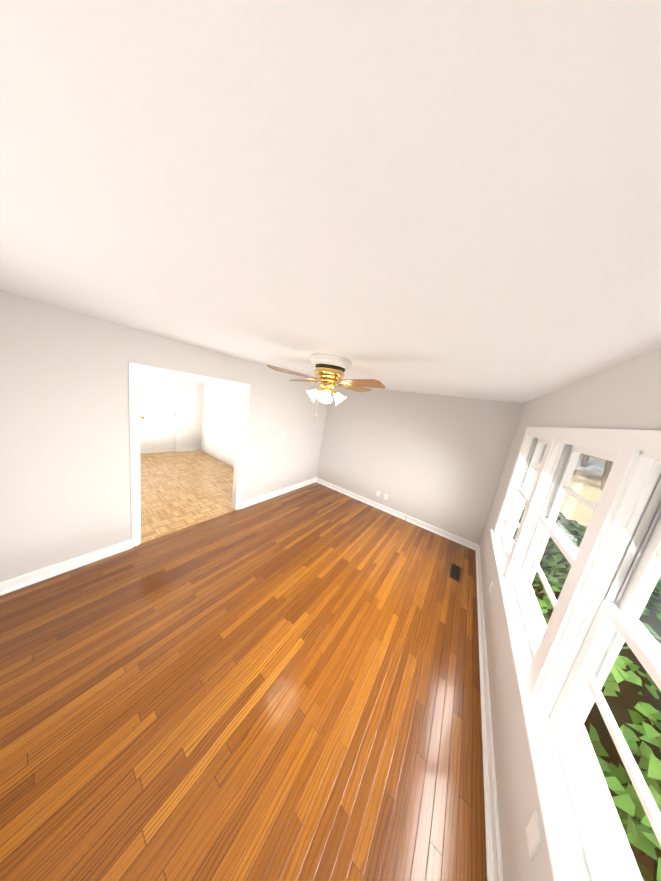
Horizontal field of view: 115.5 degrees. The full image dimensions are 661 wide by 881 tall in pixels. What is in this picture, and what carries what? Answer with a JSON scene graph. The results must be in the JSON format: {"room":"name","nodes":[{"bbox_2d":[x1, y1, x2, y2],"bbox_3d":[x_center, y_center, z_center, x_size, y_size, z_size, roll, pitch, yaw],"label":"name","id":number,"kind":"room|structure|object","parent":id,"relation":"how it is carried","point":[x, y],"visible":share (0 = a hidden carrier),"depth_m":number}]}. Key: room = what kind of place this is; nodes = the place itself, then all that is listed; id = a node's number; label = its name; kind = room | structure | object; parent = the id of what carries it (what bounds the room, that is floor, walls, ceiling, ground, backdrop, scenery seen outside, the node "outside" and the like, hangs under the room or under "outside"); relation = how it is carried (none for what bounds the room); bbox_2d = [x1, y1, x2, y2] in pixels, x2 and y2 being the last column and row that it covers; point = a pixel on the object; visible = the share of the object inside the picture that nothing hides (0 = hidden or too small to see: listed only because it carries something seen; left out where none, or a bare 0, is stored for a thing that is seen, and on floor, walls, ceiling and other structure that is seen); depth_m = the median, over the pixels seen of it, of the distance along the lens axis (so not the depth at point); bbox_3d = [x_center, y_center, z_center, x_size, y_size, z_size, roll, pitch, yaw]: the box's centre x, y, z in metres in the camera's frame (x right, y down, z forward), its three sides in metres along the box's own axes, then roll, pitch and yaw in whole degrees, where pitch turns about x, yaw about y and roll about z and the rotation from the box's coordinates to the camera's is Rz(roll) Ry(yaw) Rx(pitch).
{"room":"empty living room","nodes":[
{"label":"empty living room","id":0,"kind":"room"},
{"bbox_2d":[0,290,326,582],"bbox_3d":[-1.714,0.029,3.032,0.120,2.490,5.200,15,12,33],"label":"wall","id":1,"kind":"structure","parent":0,"point":[65,487],"depth_m":1.98},
{"bbox_2d":[0,539,131,595],"bbox_3d":[-2.799,1.262,1.777,0.032,0.103,1.640,15,12,33],"label":"baseboard","id":2,"kind":"structure","parent":1,"relation":"attached to","point":[16,583],"depth_m":2.03},
{"bbox_2d":[128,362,250,546],"bbox_3d":[-1.853,0.180,2.886,0.156,2.105,1.385,15,12,33],"label":"door frame","id":3,"kind":"structure","parent":1,"relation":"attached to","point":[135,370],"depth_m":2.43},
{"bbox_2d":[240,478,316,508],"bbox_3d":[-0.964,1.067,4.444,0.032,0.103,2.075,15,12,33],"label":"baseboard","id":4,"kind":"structure","parent":1,"relation":"attached to","point":[253,501],"depth_m":4.19},
{"bbox_2d":[140,450,233,542],"bbox_3d":[-3.754,0.821,3.825,3.930,0.050,4.100,15,12,33],"label":"floor","id":5,"kind":"structure","parent":0,"point":[182,490],"depth_m":3.92},
{"bbox_2d":[180,379,203,447],"bbox_3d":[-4.999,-0.784,4.685,0.140,2.490,4.300,15,12,33],"label":"wall","id":6,"kind":"structure","parent":0,"point":[191,412],"depth_m":6.03},
{"bbox_2d":[140,373,175,453],"bbox_3d":[-4.473,-0.642,5.415,0.107,2.001,0.776,15,12,33],"label":"door","id":7,"kind":"structure","parent":6,"relation":"in","point":[157,411],"depth_m":5.40},
{"bbox_2d":[142,373,181,451],"bbox_3d":[-4.511,-0.704,5.432,0.158,2.120,0.990,15,12,33],"label":"door frame","id":8,"kind":"structure","parent":6,"relation":"attached to","point":[178,414],"depth_m":5.75},
{"bbox_2d":[180,446,200,451],"bbox_3d":[-4.161,0.248,6.209,0.032,0.103,0.570,15,12,33],"label":"baseboard","id":9,"kind":"structure","parent":6,"relation":"attached to","point":[190,448],"depth_m":6.17},
{"bbox_2d":[0,482,486,880],"bbox_3d":[-0.391,1.633,2.239,3.602,0.050,5.200,15,12,33],"label":"floor","id":10,"kind":"structure","parent":0,"point":[284,687],"depth_m":1.36},
{"bbox_2d":[449,563,460,581],"bbox_3d":[1.728,1.820,2.886,0.125,0.005,0.335,15,12,33],"label":"floor vent","id":11,"kind":"object","parent":10,"relation":"in","point":[455,571],"visible":1,"depth_m":2.88},
{"bbox_2d":[0,0,660,402],"bbox_3d":[-0.043,-0.848,1.818,3.747,0.150,5.600,15,12,33],"label":"ceiling","id":12,"kind":"structure","parent":0,"point":[458,198],"depth_m":0.41},
{"bbox_2d":[267,354,384,418],"bbox_3d":[-0.037,-0.511,2.149,0.999,0.620,0.999,9,10,0],"label":"ceiling fan","id":13,"kind":"object","parent":12,"relation":"hanging from","point":[330,370],"visible":1,"depth_m":2.00},
{"bbox_2d":[316,385,523,544],"bbox_3d":[1.284,0.274,4.271,3.747,2.490,0.200,15,12,33],"label":"wall","id":14,"kind":"structure","parent":0,"point":[438,461],"depth_m":3.85},
{"bbox_2d":[316,478,477,549],"bbox_3d":[1.034,1.390,4.383,3.482,0.103,0.032,15,12,33],"label":"baseboard","id":15,"kind":"structure","parent":14,"relation":"attached to","point":[469,544],"depth_m":4.09},
{"bbox_2d":[479,348,660,880],"bbox_3d":[1.512,1.125,0.898,0.895,3.190,6.400,15,12,32],"label":"wall","id":16,"kind":"structure","parent":0,"point":[626,395],"depth_m":1.13},
{"bbox_2d":[475,545,502,880],"bbox_3d":[0.991,1.939,1.311,0.032,0.103,5.200,15,12,32],"label":"baseboard","id":17,"kind":"structure","parent":16,"relation":"attached to","point":[493,857],"depth_m":1.27},
{"bbox_2d":[489,581,492,593],"bbox_3d":[1.691,1.550,2.199,0.010,0.116,0.072,15,12,32],"label":"outlet","id":18,"kind":"object","parent":16,"relation":"attached to","point":[491,586],"visible":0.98,"depth_m":2.18},
{"bbox_2d":[526,811,541,860],"bbox_3d":[0.789,1.536,0.812,0.009,0.116,0.072,15,12,32],"label":"outlet","id":19,"kind":"object","parent":16,"relation":"attached to","point":[534,838],"visible":0.96,"depth_m":0.80},
{"bbox_2d":[490,426,660,880],"bbox_3d":[1.463,0.652,1.323,0.241,1.475,2.980,15,12,32],"label":"double-hung window","id":20,"kind":"structure","parent":16,"relation":"in","point":[564,658],"depth_m":0.87},
{"bbox_3d":[-2.331,-0.485,5.340,3.610,2.490,0.160,15,12,33],"label":"wall","id":21,"kind":"structure","parent":0,"visible":0},
{"bbox_2d":[201,383,239,467],"bbox_3d":[-2.635,-0.579,5.372,2.640,2.410,0.120,15,12,33],"label":"vertical blinds","id":22,"kind":"object","parent":21,"relation":"attached to","point":[219,420],"visible":0.33,"depth_m":5.55},
{"label":"outside","id":23,"kind":"structure","parent":0,"visible":0},
{"bbox_2d":[522,455,660,880],"bbox_3d":[25.223,7.594,-5.584,110.000,0.200,100.000,15,12,33],"label":"ground","id":24,"kind":"structure","parent":23,"point":[594,482],"depth_m":9.11},
{"bbox_2d":[540,458,612,474],"bbox_3d":[7.954,4.195,-3.293,60.397,0.664,84.637,15,12,33],"label":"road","id":25,"kind":"structure","parent":24,"relation":"on","point":[596,464],"depth_m":19.60},
{"bbox_2d":[580,454,588,466],"bbox_3d":[22.588,-5.789,21.470,12.147,15.670,16.277,15,12,33],"label":"tree","id":26,"kind":"object","parent":24,"relation":"on","point":[584,463],"depth_m":19.38},
{"bbox_2d":[513,509,660,880],"bbox_3d":[2.318,1.985,1.153,1.706,1.294,7.912,15,12,33],"label":"bushes","id":27,"kind":"object","parent":24,"relation":"on","point":[637,695],"depth_m":1.28},
{"bbox_2d":[600,460,612,489],"bbox_3d":[16.363,-2.738,11.203,8.036,11.434,9.704,15,12,33],"label":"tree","id":28,"kind":"object","parent":24,"relation":"on","point":[608,465],"depth_m":11.66}
]}

